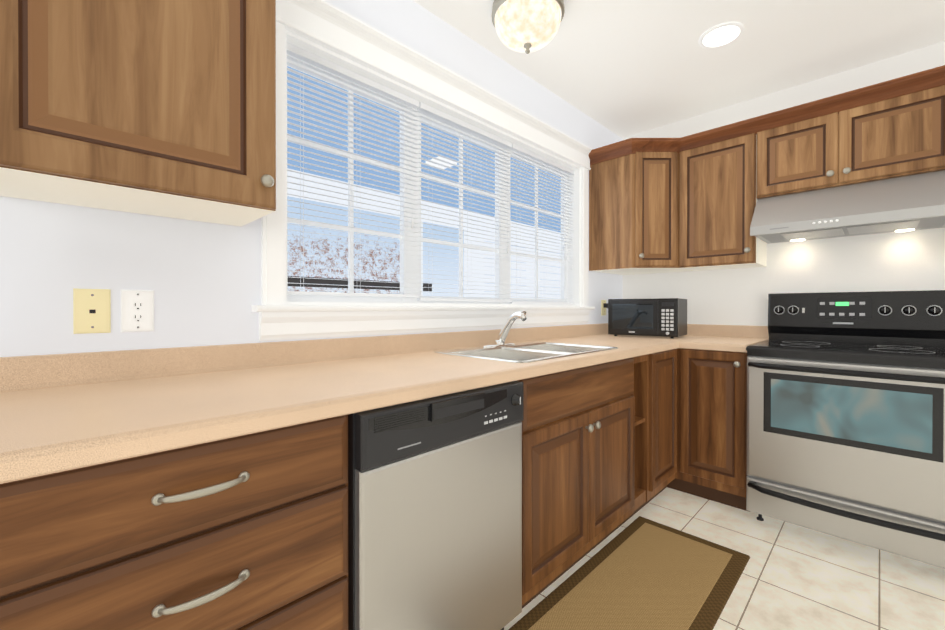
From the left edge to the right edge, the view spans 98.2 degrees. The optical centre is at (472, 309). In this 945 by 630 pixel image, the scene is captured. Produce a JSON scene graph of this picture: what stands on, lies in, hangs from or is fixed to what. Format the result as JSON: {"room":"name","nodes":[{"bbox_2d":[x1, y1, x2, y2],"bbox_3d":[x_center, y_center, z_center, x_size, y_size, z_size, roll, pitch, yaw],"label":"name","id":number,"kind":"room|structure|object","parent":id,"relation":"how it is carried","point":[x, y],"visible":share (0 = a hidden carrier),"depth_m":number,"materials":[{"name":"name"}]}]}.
{"room":"kitchen","nodes":[
{"label":"kitchen","id":0,"kind":"room"},
{"bbox_2d":[0,0,622,356],"bbox_3d":[-1.029,-0.129,1.151,0.140,2.480,6.200,0,0,45],"label":"wall","id":1,"kind":"structure","parent":0,"point":[202,280],"depth_m":1.20,"materials":[{"name":"white paint"}]},
{"bbox_2d":[73,288,110,333],"bbox_3d":[-1.000,0.004,1.076,0.007,0.117,0.072,0,0,45],"label":"phone jack","id":2,"kind":"object","parent":1,"relation":"attached to","point":[91,310],"visible":1,"depth_m":1.07,"materials":[{"name":"beige plastic"}]},
{"bbox_2d":[121,290,153,331],"bbox_3d":[-0.934,0.004,1.142,0.008,0.117,0.072,0,0,45],"label":"outlet","id":3,"kind":"object","parent":1,"relation":"attached to","point":[137,310],"visible":1,"depth_m":1.14,"materials":[{"name":"white plastic"}]},
{"bbox_2d":[0,0,275,226],"bbox_3d":[-0.819,-0.817,1.007,0.353,1.098,0.547,0,0,45],"label":"upper cabinet","id":4,"kind":"object","parent":1,"relation":"attached to","point":[164,108],"visible":1,"depth_m":0.91,"materials":[{"name":"brown wood"}]},
{"bbox_2d":[252,0,594,340],"bbox_3d":[0.020,-0.506,2.151,0.183,1.212,2.194,0,0,45],"label":"window","id":5,"kind":"structure","parent":1,"relation":"in","point":[329,26],"depth_m":1.84,"materials":[{"name":"white wood"}]},
{"bbox_2d":[287,42,418,296],"bbox_3d":[-0.464,-0.508,1.679,0.042,0.904,0.605,0,0,45],"label":"window blind","id":6,"kind":"object","parent":5,"relation":"attached to","point":[322,63],"visible":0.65,"depth_m":1.64,"materials":[{"name":"white plastic"}]},
{"bbox_2d":[417,102,511,301],"bbox_3d":[-0.012,-0.502,2.133,0.042,0.919,0.662,0,0,45],"label":"window blind","id":7,"kind":"object","parent":5,"relation":"attached to","point":[442,117],"visible":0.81,"depth_m":2.10,"materials":[{"name":"white plastic"}]},
{"bbox_2d":[509,143,573,303],"bbox_3d":[0.466,-0.499,2.612,0.042,0.929,0.675,0,0,45],"label":"window blind","id":8,"kind":"object","parent":5,"relation":"attached to","point":[536,157],"visible":0.94,"depth_m":2.58,"materials":[{"name":"white plastic"}]},
{"bbox_2d":[601,300,605,315],"bbox_3d":[0.987,-0.015,3.070,0.008,0.117,0.072,0,0,45],"label":"outlet","id":9,"kind":"object","parent":1,"relation":"attached to","point":[603,311],"visible":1,"depth_m":3.05,"materials":[{"name":"beige plastic"}]},
{"bbox_2d":[413,0,944,137],"bbox_3d":[0.649,-1.402,-0.428,4.740,0.080,6.340,0,0,45],"label":"ceiling","id":10,"kind":"structure","parent":0,"point":[624,68],"depth_m":2.14,"materials":[{"name":"white paint"}]},
{"bbox_2d":[492,0,564,53],"bbox_3d":[0.249,-1.264,1.849,0.326,0.214,0.326,0,0,45],"label":"dome ceiling light","id":11,"kind":"object","parent":10,"relation":"attached to","point":[525,26],"visible":1,"depth_m":1.77,"materials":[{"name":"white glass"}]},
{"bbox_2d":[699,21,744,47],"bbox_3d":[1.242,-1.367,2.045,0.196,0.009,0.196,0,0,45],"label":"recessed light","id":12,"kind":"object","parent":10,"relation":"in","point":[721,34],"visible":1,"depth_m":2.03,"materials":[{"name":"white plastic"}]},
{"bbox_2d":[504,487,944,629],"bbox_3d":[0.649,1.148,-0.417,4.740,0.060,6.340,0,0,45],"label":"floor","id":13,"kind":"structure","parent":0,"point":[794,577],"depth_m":1.69,"materials":[{"name":"tile"}]},
{"bbox_2d":[0,414,347,629],"bbox_3d":[-0.694,0.673,0.924,0.656,0.878,0.597,0,0,45],"label":"base cabinet","id":14,"kind":"object","parent":13,"relation":"on","point":[247,532],"visible":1,"depth_m":0.70,"materials":[{"name":"brown wood"}]},
{"bbox_2d":[348,380,522,629],"bbox_3d":[-0.241,0.671,1.338,0.618,0.869,0.604,0,0,45],"label":"dishwasher","id":15,"kind":"object","parent":13,"relation":"on","point":[434,513],"visible":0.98,"depth_m":1.09,"materials":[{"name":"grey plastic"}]},
{"bbox_2d":[518,357,634,607],"bbox_3d":[0.270,0.669,1.891,0.658,0.878,0.893,0,0,45],"label":"base cabinet","id":16,"kind":"object","parent":13,"relation":"on","point":[578,452],"visible":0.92,"depth_m":1.59,"materials":[{"name":"brown wood"}]},
{"bbox_2d":[508,516,749,629],"bbox_3d":[0.614,1.102,1.552,0.500,0.013,1.280,0,0,45],"label":"rug","id":17,"kind":"object","parent":13,"relation":"on","point":[640,573],"visible":1,"depth_m":1.62,"materials":[{"name":"beige fabric"}]},
{"bbox_2d":[617,348,749,528],"bbox_3d":[1.125,0.666,2.527,0.970,0.878,1.211,0,0,45],"label":"base cabinet","id":18,"kind":"object","parent":13,"relation":"on","point":[690,421],"visible":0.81,"depth_m":2.26,"materials":[{"name":"brown wood"}]},
{"bbox_2d":[0,323,679,483],"bbox_3d":[0.262,0.168,1.894,0.638,0.120,3.323,0,0,45],"label":"countertop","id":19,"kind":"structure","parent":18,"relation":"on","point":[64,412],"depth_m":1.02,"materials":[{"name":"laminate"}]},
{"bbox_2d":[483,311,526,347],"bbox_3d":[0.184,0.094,2.004,0.197,0.177,0.240,0,0,45],"label":"faucet","id":20,"kind":"object","parent":19,"relation":"on","point":[505,330],"visible":1,"depth_m":2.00,"materials":[{"name":"silver metal"}]},
{"bbox_2d":[434,341,617,362],"bbox_3d":[0.269,0.276,1.893,0.505,0.185,0.770,0,0,45],"label":"sink","id":21,"kind":"object","parent":19,"relation":"in","point":[527,352],"visible":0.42,"depth_m":1.92,"materials":[{"name":"silver metal"}]},
{"bbox_2d":[608,298,686,337],"bbox_3d":[1.214,0.055,2.837,0.440,0.256,0.333,0,0,37],"label":"microwave","id":22,"kind":"object","parent":19,"relation":"on","point":[664,317],"visible":1,"depth_m":2.69,"materials":[{"name":"black plastic"}]},
{"bbox_2d":[680,324,768,352],"bbox_3d":[1.550,0.166,2.495,0.330,0.120,0.653,0,0,45],"label":"countertop","id":23,"kind":"structure","parent":18,"relation":"on","point":[732,338],"depth_m":2.62,"materials":[{"name":"laminate"}]},
{"bbox_2d":[746,290,944,568],"bbox_3d":[1.896,0.505,2.065,0.762,1.204,0.720,0,0,45],"label":"range","id":24,"kind":"object","parent":13,"relation":"on","point":[846,415],"visible":1,"depth_m":1.90,"materials":[{"name":"grey metal"}]},
{"bbox_2d":[622,41,944,325],"bbox_3d":[2.837,-0.131,1.774,4.740,2.480,0.140,0,0,45],"label":"wall","id":25,"kind":"structure","parent":0,"point":[913,260],"depth_m":2.48,"materials":[{"name":"white paint"}]},
{"bbox_2d":[588,65,944,274],"bbox_3d":[1.864,-0.688,2.217,2.448,0.830,0.598,0,0,45],"label":"upper cabinet","id":26,"kind":"object","parent":25,"relation":"attached to","point":[667,205],"visible":0.98,"depth_m":2.45,"materials":[{"name":"brown wood"}]},
{"bbox_2d":[750,170,944,243],"bbox_3d":[1.979,-0.526,2.169,0.760,0.237,0.505,0,0,45],"label":"range hood","id":27,"kind":"object","parent":26,"relation":"attached to","point":[907,203],"visible":0.98,"depth_m":2.04,"materials":[{"name":"silver metal"}]},
{"label":"outside","id":28,"kind":"structure","parent":0,"visible":0},
{"bbox_2d":[287,196,463,296],"bbox_3d":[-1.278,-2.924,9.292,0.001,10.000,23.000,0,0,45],"label":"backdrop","id":29,"kind":"structure","parent":28,"point":[370,263],"depth_m":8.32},
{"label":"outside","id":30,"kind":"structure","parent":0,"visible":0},
{"bbox_2d":[287,66,560,298],"bbox_3d":[1.162,-0.966,7.576,5.790,4.500,18.000,0,0,45],"label":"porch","id":31,"kind":"object","parent":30,"point":[483,284],"visible":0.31,"depth_m":4.43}
]}

